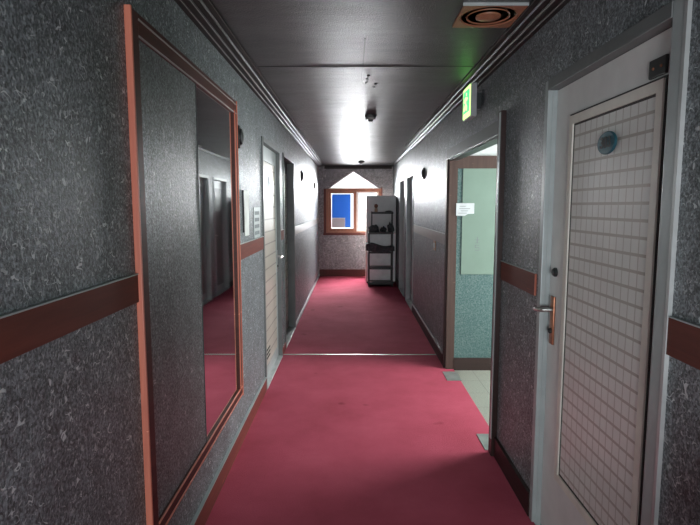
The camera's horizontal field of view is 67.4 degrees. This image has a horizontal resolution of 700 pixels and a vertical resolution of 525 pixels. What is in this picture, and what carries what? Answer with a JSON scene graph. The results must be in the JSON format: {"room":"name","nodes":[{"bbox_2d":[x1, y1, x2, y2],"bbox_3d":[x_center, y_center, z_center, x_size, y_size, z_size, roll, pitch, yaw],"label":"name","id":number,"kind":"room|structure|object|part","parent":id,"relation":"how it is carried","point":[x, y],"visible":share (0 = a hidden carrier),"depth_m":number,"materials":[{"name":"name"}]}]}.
{"room":"hotel corridor","nodes":[
{"label":"hotel corridor","id":0,"kind":"room"},
{"bbox_2d":[0,0,318,524],"bbox_3d":[-0.763,-0.159,4.562,0.160,2.340,13.500,0,6,0],"label":"wall","id":1,"kind":"structure","parent":0,"point":[71,437],"depth_m":1.38,"materials":[{"name":"grey paint"}]},
{"bbox_2d":[0,273,138,363],"bbox_3d":[-0.696,0.289,-0.224,0.011,0.094,3.888,0,6,0],"label":"trim","id":2,"kind":"structure","parent":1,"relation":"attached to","point":[26,329],"depth_m":1.25,"materials":[{"name":"red wood"}]},
{"bbox_2d":[124,4,243,524],"bbox_3d":[-0.678,0.017,2.440,0.026,1.784,1.487,0,6,0],"label":"framed mirror","id":3,"kind":"object","parent":1,"relation":"attached to","point":[183,126],"visible":0.99,"depth_m":2.11,"materials":[{"name":"red wood"}]},
{"bbox_3d":[-0.681,-0.828,2.345,0.020,0.075,1.355,0,6,0],"label":"frame rail","id":4,"kind":"part","parent":3,"relation":"part of","materials":[{"name":"red wood"}]},
{"bbox_3d":[-0.681,0.874,2.528,0.020,0.062,1.355,0,6,0],"label":"frame rail","id":5,"kind":"part","parent":3,"relation":"part of","materials":[{"name":"red wood"}]},
{"bbox_2d":[196,85,238,438],"bbox_3d":[-0.685,-0.008,2.755,0.009,1.643,0.715,0,6,0],"label":"mirror glass","id":6,"kind":"object","parent":3,"relation":"on","point":[215,118],"depth_m":2.70,"materials":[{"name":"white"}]},
{"bbox_2d":[190,377,266,524],"bbox_3d":[-0.688,1.317,1.100,0.016,0.117,6.300,0,6,0],"label":"baseboard","id":7,"kind":"structure","parent":1,"relation":"attached to","point":[205,508],"depth_m":2.90,"materials":[{"name":"brown wood"}]},
{"bbox_2d":[238,125,243,147],"bbox_3d":[-0.668,-0.767,3.204,0.040,0.140,0.101,0,6,0],"label":"wall plaque","id":8,"kind":"object","parent":1,"relation":"attached to","point":[240,131],"visible":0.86,"depth_m":3.18,"materials":[{"name":"black plastic"}]},
{"bbox_2d":[242,190,248,235],"bbox_3d":[-0.682,-0.323,3.440,0.010,0.295,0.175,0,6,0],"label":"board","id":9,"kind":"object","parent":1,"relation":"attached to","point":[245,194],"visible":1,"depth_m":3.41,"materials":[{"name":"white paint"}]},
{"bbox_2d":[174,0,323,166],"bbox_3d":[-0.622,-1.294,4.339,0.122,0.036,13.300,0,6,0],"label":"crown molding","id":10,"kind":"structure","parent":1,"relation":"attached to","point":[204,14],"depth_m":2.91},
{"bbox_2d":[240,236,263,259],"bbox_3d":[-0.681,-0.106,3.647,0.011,0.101,0.930,0,6,0],"label":"trim","id":11,"kind":"structure","parent":1,"relation":"attached to","point":[247,248],"depth_m":3.61,"materials":[{"name":"red wood"}]},
{"bbox_2d":[253,207,259,237],"bbox_3d":[-0.683,-0.294,3.858,0.004,0.220,0.250,0,6,0],"label":"notice","id":12,"kind":"object","parent":1,"relation":"attached to","point":[256,210],"visible":1,"depth_m":3.83,"materials":[{"name":"white paper"}]},
{"bbox_2d":[261,136,282,388],"bbox_3d":[-0.740,-0.014,4.643,0.194,2.035,1.000,0,6,0],"label":"door","id":13,"kind":"structure","parent":1,"relation":"in","point":[270,154],"depth_m":4.72,"materials":[{"name":"grey metal"}]},
{"bbox_3d":[-0.708,-0.002,4.644,0.004,1.730,0.710,0,6,0],"label":"panel","id":14,"kind":"part","parent":13,"relation":"part of","materials":[{"name":"white wood"}]},
{"bbox_3d":[-0.705,-0.002,4.644,0.010,1.770,0.750,0,6,0],"label":"panel moulding","id":15,"kind":"part","parent":13,"relation":"part of","materials":[{"name":"grey metal"}]},
{"bbox_2d":[281,229,283,239],"bbox_3d":[-0.674,-0.278,5.243,0.011,0.101,0.200,0,6,0],"label":"trim","id":16,"kind":"structure","parent":1,"relation":"attached to","point":[282,230],"depth_m":5.22,"materials":[{"name":"red wood"}]},
{"bbox_2d":[282,153,295,347],"bbox_3d":[-0.748,-0.147,5.876,0.169,2.035,0.980,0,6,0],"label":"door","id":17,"kind":"structure","parent":1,"relation":"in","point":[288,163],"depth_m":6.25,"materials":[{"name":"grey metal"}]},
{"bbox_3d":[-0.746,-0.135,5.877,0.004,1.730,0.690,0,6,0],"label":"panel","id":18,"kind":"part","parent":17,"relation":"part of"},
{"bbox_3d":[-0.743,-0.135,5.877,0.010,1.770,0.730,0,6,0],"label":"panel moulding","id":19,"kind":"part","parent":17,"relation":"part of","materials":[{"name":"grey metal"}]},
{"bbox_2d":[295,218,318,234],"bbox_3d":[-0.661,-0.638,8.709,0.011,0.104,4.710,0,6,0],"label":"trim","id":20,"kind":"structure","parent":1,"relation":"attached to","point":[299,228],"depth_m":7.80,"materials":[{"name":"grey wood"}]},
{"bbox_2d":[296,274,319,325],"bbox_3d":[-0.659,0.522,8.839,0.016,0.042,4.740,0,6,0],"label":"baseboard","id":21,"kind":"structure","parent":1,"relation":"attached to","point":[306,302],"depth_m":7.94,"materials":[{"name":"grey wood"}]},
{"bbox_2d":[318,166,392,273],"bbox_3d":[0.122,-0.867,11.141,1.560,2.340,0.140,0,6,0],"label":"wall","id":22,"kind":"structure","parent":0,"point":[335,251],"depth_m":11.11,"materials":[{"name":"grey paint"}]},
{"bbox_2d":[320,269,365,275],"bbox_3d":[0.121,0.218,11.180,1.534,0.146,0.014,0,6,0],"label":"baseboard","id":23,"kind":"structure","parent":22,"relation":"attached to","point":[323,272],"depth_m":11.17,"materials":[{"name":"brown wood"}]},
{"bbox_2d":[323,172,381,234],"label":"window","id":24,"kind":"structure","parent":22,"relation":"in","point":[328,230],"depth_m":11.05,"materials":[{"name":"brown wood"}]},
{"bbox_3d":[-0.528,-1.075,11.040,0.050,0.945,0.020,0,6,0],"label":"casing","id":25,"kind":"part","parent":24,"relation":"part of","materials":[{"name":"brown wood"}]},
{"bbox_2d":[332,218,344,227],"bbox_3d":[-0.245,-0.839,11.113,0.275,0.201,0.004,0,6,0],"label":"card","id":26,"kind":"object","parent":24,"relation":"on","point":[336,222],"visible":1,"depth_m":11.11,"materials":[{"name":"paper"}]},
{"bbox_2d":[332,194,350,227],"bbox_3d":[-0.185,-1.087,11.086,0.395,0.700,0.004,0,6,0],"label":"sheet","id":27,"kind":"object","parent":24,"relation":"attached to","point":[341,203],"visible":1,"depth_m":11.08,"materials":[{"name":"blue paper"}]},
{"bbox_3d":[-0.160,-1.073,11.090,0.595,0.830,0.040,0,6,0],"label":"sash","id":28,"kind":"part","parent":24,"relation":"part of","materials":[{"name":"brown wood"}]},
{"bbox_3d":[0.067,-0.602,11.084,1.260,0.045,0.070,0,6,0],"label":"sill","id":29,"kind":"part","parent":24,"relation":"part of","materials":[{"name":"brown wood"}]},
{"bbox_3d":[0.072,-1.090,11.087,1.150,0.925,0.120,0,6,0],"label":"frame","id":30,"kind":"part","parent":24,"relation":"part of","materials":[{"name":"brown wood"}]},
{"bbox_3d":[0.370,-1.073,11.088,0.465,0.830,0.040,0,6,0],"label":"sash","id":31,"kind":"part","parent":24,"relation":"part of","materials":[{"name":"white glass"}]},
{"bbox_2d":[324,165,391,168],"bbox_3d":[0.170,-1.987,10.940,1.405,0.070,0.020,0,6,0],"label":"crown molding","id":32,"kind":"structure","parent":22,"relation":"attached to","point":[325,166],"depth_m":10.93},
{"bbox_2d":[212,0,531,164],"bbox_3d":[1.137,-1.366,4.375,3.960,0.100,13.600,0,6,0],"label":"ceiling","id":33,"kind":"structure","parent":0,"point":[329,106],"depth_m":2.99,"materials":[{"name":"white paint"}]},
{"bbox_2d":[258,38,472,66],"bbox_3d":[0.091,-1.157,2.914,1.300,0.002,0.542,0,6,0],"label":"trim","id":34,"kind":"structure","parent":33,"relation":"attached to","point":[364,38],"depth_m":3.17,"materials":[{"name":"grey metal"}]},
{"bbox_2d":[365,114,375,121],"bbox_3d":[0.192,-1.342,4.904,0.110,0.060,0.110,0,6,0],"label":"smoke detector","id":35,"kind":"object","parent":33,"relation":"attached to","point":[370,117],"visible":1,"depth_m":4.87,"materials":[{"name":"white plastic"}]},
{"bbox_2d":[452,2,528,27],"bbox_3d":[0.608,-1.083,2.320,0.273,0.022,0.281,0,6,0],"label":"ceiling vent","id":36,"kind":"object","parent":33,"relation":"in","point":[472,14],"visible":1,"depth_m":2.29,"materials":[{"name":"beige plastic"}]},
{"bbox_2d":[460,7,516,26],"bbox_3d":[0.611,-1.089,2.322,0.247,0.008,0.247,-5,8,-40],"label":"grille","id":37,"kind":"object","parent":36,"relation":"attached to","point":[469,16],"depth_m":2.31,"materials":[{"name":"beige plastic"}]},
{"bbox_2d":[454,144,496,357],"bbox_3d":[1.986,-0.180,4.760,2.065,2.340,0.122,0,6,0],"label":"wall","id":38,"kind":"structure","parent":0,"point":[473,292],"depth_m":4.78,"materials":[{"name":"teal paint"}]},
{"bbox_2d":[456,203,473,215],"bbox_3d":[1.023,-0.470,4.660,0.160,0.113,0.003,0,6,0],"label":"paper notice","id":39,"kind":"object","parent":38,"relation":"attached to","point":[462,209],"visible":1,"depth_m":4.66,"materials":[{"name":"grey paper"}]},
{"bbox_2d":[454,358,490,369],"bbox_3d":[1.985,0.934,4.825,2.065,0.110,0.030,0,6,0],"label":"baseboard","id":40,"kind":"structure","parent":38,"relation":"attached to","point":[459,363],"depth_m":4.81,"materials":[{"name":"brown wood"}]},
{"bbox_2d":[461,168,496,273],"bbox_3d":[1.486,-0.362,4.699,0.965,0.945,0.008,0,6,0],"label":"wall panel","id":41,"kind":"object","parent":38,"relation":"attached to","point":[479,184],"visible":0.36,"depth_m":4.70,"materials":[{"name":"green paint"}]},
{"bbox_2d":[454,370,540,524],"bbox_3d":[1.137,1.060,4.636,3.960,0.100,13.600,0,6,0],"label":"floor","id":42,"kind":"structure","parent":0,"point":[476,383],"depth_m":4.39,"materials":[{"name":"tile"}]},
{"bbox_2d":[284,276,435,353],"bbox_3d":[0.111,0.615,8.239,1.560,0.014,5.947,0,6,0],"label":"carpet","id":43,"kind":"object","parent":42,"relation":"on","point":[342,314],"visible":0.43,"depth_m":6.74,"materials":[{"name":"red carpet"}]},
{"bbox_2d":[368,211,393,286],"bbox_3d":[0.568,-0.257,9.796,0.460,1.386,0.310,0,6,0],"label":"shelf rack","id":44,"kind":"object","parent":43,"relation":"on","point":[370,282],"visible":0.83,"depth_m":9.69,"materials":[{"name":"black metal"}]},
{"bbox_3d":[0.353,-0.063,9.679,0.022,1.026,0.022,0,6,0],"label":"post","id":45,"kind":"part","parent":44,"relation":"part of","materials":[{"name":"black metal"}]},
{"bbox_2d":[369,225,378,231],"bbox_3d":[0.443,-0.636,9.751,0.201,0.139,0.196,3,7,24],"label":"cloth bundle","id":46,"kind":"object","parent":44,"relation":"on","point":[373,228],"visible":0.91,"depth_m":9.68,"materials":[{"name":"black fabric"}]},
{"bbox_2d":[365,243,394,253],"bbox_3d":[0.552,-0.270,9.769,0.533,0.180,0.325,0,6,0],"label":"draped cloth","id":47,"kind":"object","parent":44,"relation":"on","point":[372,247],"visible":0.99,"depth_m":9.63,"materials":[{"name":"black fabric"}]},
{"bbox_3d":[0.567,-0.550,9.764,0.458,0.035,0.310,0,6,0],"label":"shelf","id":48,"kind":"part","parent":44,"relation":"part of","materials":[{"name":"black metal"}]},
{"bbox_3d":[0.567,-0.195,9.802,0.458,0.030,0.310,0,6,0],"label":"shelf","id":49,"kind":"part","parent":44,"relation":"part of","materials":[{"name":"black metal"}]},
{"bbox_3d":[0.567,0.093,9.833,0.458,0.040,0.310,0,6,0],"label":"shelf","id":50,"kind":"part","parent":44,"relation":"part of","materials":[{"name":"black metal"}]},
{"bbox_3d":[0.567,0.374,9.864,0.458,0.045,0.310,0,6,0],"label":"shelf","id":51,"kind":"part","parent":44,"relation":"part of","materials":[{"name":"black metal"}]},
{"bbox_3d":[0.593,-0.920,9.743,0.411,0.035,0.245,0,6,0],"label":"shelf","id":52,"kind":"part","parent":44,"relation":"part of","materials":[{"name":"black metal"}]},
{"bbox_2d":[380,226,386,231],"bbox_3d":[0.616,-0.624,9.757,0.131,0.112,0.180,0,6,0],"label":"cloth bundle","id":53,"kind":"object","parent":44,"relation":"on","point":[382,229],"visible":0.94,"depth_m":9.70,"materials":[{"name":"black fabric"}]},
{"bbox_2d":[387,222,394,231],"bbox_3d":[0.759,-0.662,9.743,0.134,0.191,0.183,0,6,0],"label":"cloth bundle","id":54,"kind":"object","parent":44,"relation":"on","point":[389,226],"visible":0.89,"depth_m":9.69,"materials":[{"name":"black fabric"}]},
{"bbox_3d":[0.782,-0.092,9.953,0.022,1.026,0.022,0,6,0],"label":"post","id":55,"kind":"part","parent":44,"relation":"part of","materials":[{"name":"black metal"}]},
{"bbox_3d":[0.781,-0.063,9.677,0.022,1.026,0.022,0,6,0],"label":"post","id":56,"kind":"part","parent":44,"relation":"part of","materials":[{"name":"black metal"}]},
{"bbox_2d":[205,354,534,524],"bbox_3d":[0.121,1.324,1.631,1.630,0.017,7.361,0,6,0],"label":"carpet","id":57,"kind":"object","parent":42,"relation":"on","point":[331,439],"depth_m":3.17,"materials":[{"name":"red carpet"}]},
{"bbox_3d":[0.100,0.925,5.279,1.552,0.004,0.022,0,6,0],"label":"joining strip","id":58,"kind":"part","parent":57,"relation":"part of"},
{"bbox_2d":[443,372,461,380],"bbox_3d":[0.895,0.997,4.610,0.125,0.004,0.240,0,6,0],"label":"plate","id":59,"kind":"object","parent":57,"relation":"on","point":[450,376],"visible":1,"depth_m":4.59,"materials":[{"name":"metal"}]},
{"bbox_2d":[477,434,488,449],"bbox_3d":[0.880,1.135,3.325,0.105,0.004,0.225,0,6,0],"label":"plate","id":60,"kind":"object","parent":57,"relation":"on","point":[484,438],"visible":0.51,"depth_m":3.35,"materials":[{"name":"metal"}]},
{"bbox_2d":[365,196,395,282],"bbox_3d":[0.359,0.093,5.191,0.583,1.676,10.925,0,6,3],"label":"storage cabinet","id":61,"kind":"object","parent":42,"relation":"on","point":[385,203],"visible":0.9,"depth_m":10.02,"materials":[{"name":"grey metal"}]},
{"bbox_3d":[0.599,-0.912,9.993,0.548,0.705,0.030,0,6,0],"label":"door","id":62,"kind":"part","parent":61,"relation":"part of","materials":[{"name":"grey metal"}]},
{"bbox_3d":[0.599,-0.099,10.080,0.548,0.911,0.030,0,6,0],"label":"door","id":63,"kind":"part","parent":61,"relation":"part of","materials":[{"name":"grey metal"}]},
{"bbox_2d":[393,0,699,524],"bbox_3d":[0.915,-0.158,4.556,0.075,2.340,13.500,0,6,0],"label":"wall","id":64,"kind":"structure","parent":0,"point":[518,86],"depth_m":2.54,"materials":[{"name":"grey paint"}]},
{"bbox_2d":[399,177,404,295],"bbox_3d":[0.938,-0.449,9.010,0.116,1.965,0.890,0,6,0],"label":"door","id":65,"kind":"structure","parent":64,"relation":"in","point":[402,181],"depth_m":9.38,"materials":[{"name":"grey metal"}]},
{"bbox_3d":[0.951,-0.437,9.011,0.010,1.700,0.640,0,6,0],"label":"panel moulding","id":66,"kind":"part","parent":65,"relation":"part of","materials":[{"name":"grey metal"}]},
{"bbox_2d":[405,172,413,310],"bbox_3d":[0.934,-0.321,7.817,0.116,1.965,0.930,0,6,0],"label":"door","id":67,"kind":"structure","parent":64,"relation":"in","point":[410,178],"depth_m":8.19,"materials":[{"name":"grey metal"}]},
{"bbox_3d":[0.947,-0.308,7.818,0.010,1.700,0.680,0,6,0],"label":"panel moulding","id":68,"kind":"part","parent":67,"relation":"part of","materials":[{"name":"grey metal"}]},
{"bbox_3d":[0.950,-0.308,7.818,0.004,1.660,0.640,0,6,0],"label":"panel","id":69,"kind":"part","parent":67,"relation":"part of","materials":[{"name":"grey metal"}]},
{"bbox_2d":[421,167,424,178],"bbox_3d":[0.864,-1.059,6.239,0.040,0.140,0.101,0,6,0],"label":"wall plaque","id":70,"kind":"object","parent":64,"relation":"attached to","point":[423,169],"visible":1,"depth_m":6.21,"materials":[{"name":"black plastic"}]},
{"bbox_2d":[412,304,442,363],"bbox_3d":[0.874,0.773,6.180,0.018,0.112,2.530,0,6,0],"label":"baseboard","id":71,"kind":"structure","parent":64,"relation":"attached to","point":[429,336],"depth_m":5.80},
{"bbox_2d":[413,224,444,244],"bbox_3d":[0.878,-0.346,6.054,0.011,0.102,2.500,0,6,0],"label":"trim","id":72,"kind":"structure","parent":64,"relation":"attached to","point":[437,236],"depth_m":5.69,"materials":[{"name":"grey wood"}]},
{"bbox_2d":[442,159,448,367],"bbox_3d":[0.870,0.034,4.775,0.016,1.910,0.055,0,6,0],"label":"door frame","id":73,"kind":"structure","parent":64,"relation":"attached to","point":[447,160],"depth_m":4.75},
{"bbox_2d":[445,161,457,368],"bbox_3d":[0.915,0.044,4.736,0.075,1.898,0.025,0,6,0],"label":"trim","id":74,"kind":"structure","parent":64,"relation":"attached to","point":[453,165],"depth_m":4.72,"materials":[{"name":"brown wood"}]},
{"bbox_2d":[447,121,497,158],"bbox_3d":[0.868,-0.868,3.836,0.014,0.085,1.720,0,6,0],"label":"trim","id":75,"kind":"structure","parent":64,"relation":"attached to","point":[490,132],"depth_m":3.60,"materials":[{"name":"grey metal"}]},
{"bbox_2d":[463,82,481,121],"bbox_3d":[0.825,-1.077,3.537,0.098,0.215,0.230,0,6,0],"label":"exit sign","id":76,"kind":"object","parent":64,"relation":"attached to","point":[471,97],"visible":1,"depth_m":3.47,"materials":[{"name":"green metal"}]},
{"bbox_3d":[0.784,-1.082,3.537,0.002,0.145,0.170,0,6,0],"label":"lit panel","id":77,"kind":"part","parent":76,"relation":"part of","materials":[{"name":"green plastic"}]},
{"bbox_2d":[449,136,497,160],"bbox_3d":[0.912,-0.818,3.822,0.075,0.012,1.658,0,6,0],"label":"lining","id":78,"kind":"object","parent":64,"relation":"attached to","point":[493,141],"visible":0.64,"depth_m":3.72,"materials":[{"name":"grey metal"}]},
{"bbox_2d":[392,0,570,165],"bbox_3d":[0.816,-1.293,4.333,0.122,0.036,13.300,0,6,0],"label":"crown molding","id":79,"kind":"structure","parent":64,"relation":"attached to","point":[538,13],"depth_m":2.83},
{"bbox_2d":[488,110,506,455],"bbox_3d":[0.892,0.159,3.060,0.109,2.030,0.067,0,6,0],"label":"door frame","id":80,"kind":"structure","parent":64,"relation":"attached to","point":[502,115],"depth_m":3.03,"materials":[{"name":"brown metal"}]},
{"bbox_2d":[494,437,529,515],"bbox_3d":[0.861,1.129,2.826,0.018,0.122,0.615,0,6,0],"label":"baseboard","id":81,"kind":"structure","parent":64,"relation":"attached to","point":[521,490],"depth_m":2.77,"materials":[{"name":"brown wood"}]},
{"bbox_2d":[501,260,536,295],"bbox_3d":[0.865,0.072,2.725,0.011,0.109,0.561,0,6,0],"label":"trim","id":82,"kind":"structure","parent":64,"relation":"attached to","point":[524,279],"depth_m":2.67,"materials":[{"name":"red wood"}]},
{"bbox_2d":[529,0,692,524],"bbox_3d":[0.885,0.275,1.923,0.112,2.042,0.990,0,6,0],"label":"door","id":83,"kind":"structure","parent":64,"relation":"in","point":[614,118],"depth_m":1.81,"materials":[{"name":"white paint"}]},
{"bbox_3d":[0.862,0.209,2.355,0.062,0.031,0.097,0,6,0],"label":"lever","id":84,"kind":"part","parent":83,"relation":"part of","materials":[{"name":"silver metal"}]},
{"bbox_3d":[0.894,0.256,2.322,0.009,0.215,0.042,0,6,0],"label":"handle plate","id":85,"kind":"part","parent":83,"relation":"part of","materials":[{"name":"orange metal"}]},
{"bbox_3d":[0.896,0.209,1.887,0.002,1.460,0.565,0,6,0],"label":"grid panel","id":86,"kind":"part","parent":83,"relation":"part of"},
{"bbox_3d":[0.893,0.209,1.887,0.009,1.540,0.645,0,6,0],"label":"panel moulding","id":87,"kind":"part","parent":83,"relation":"part of","materials":[{"name":"white wood"}]},
{"bbox_2d":[666,316,699,369],"bbox_3d":[0.853,0.388,-0.366,0.011,0.107,3.595,0,6,0],"label":"trim","id":88,"kind":"structure","parent":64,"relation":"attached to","point":[683,336],"depth_m":1.34,"materials":[{"name":"red wood"}]}
]}

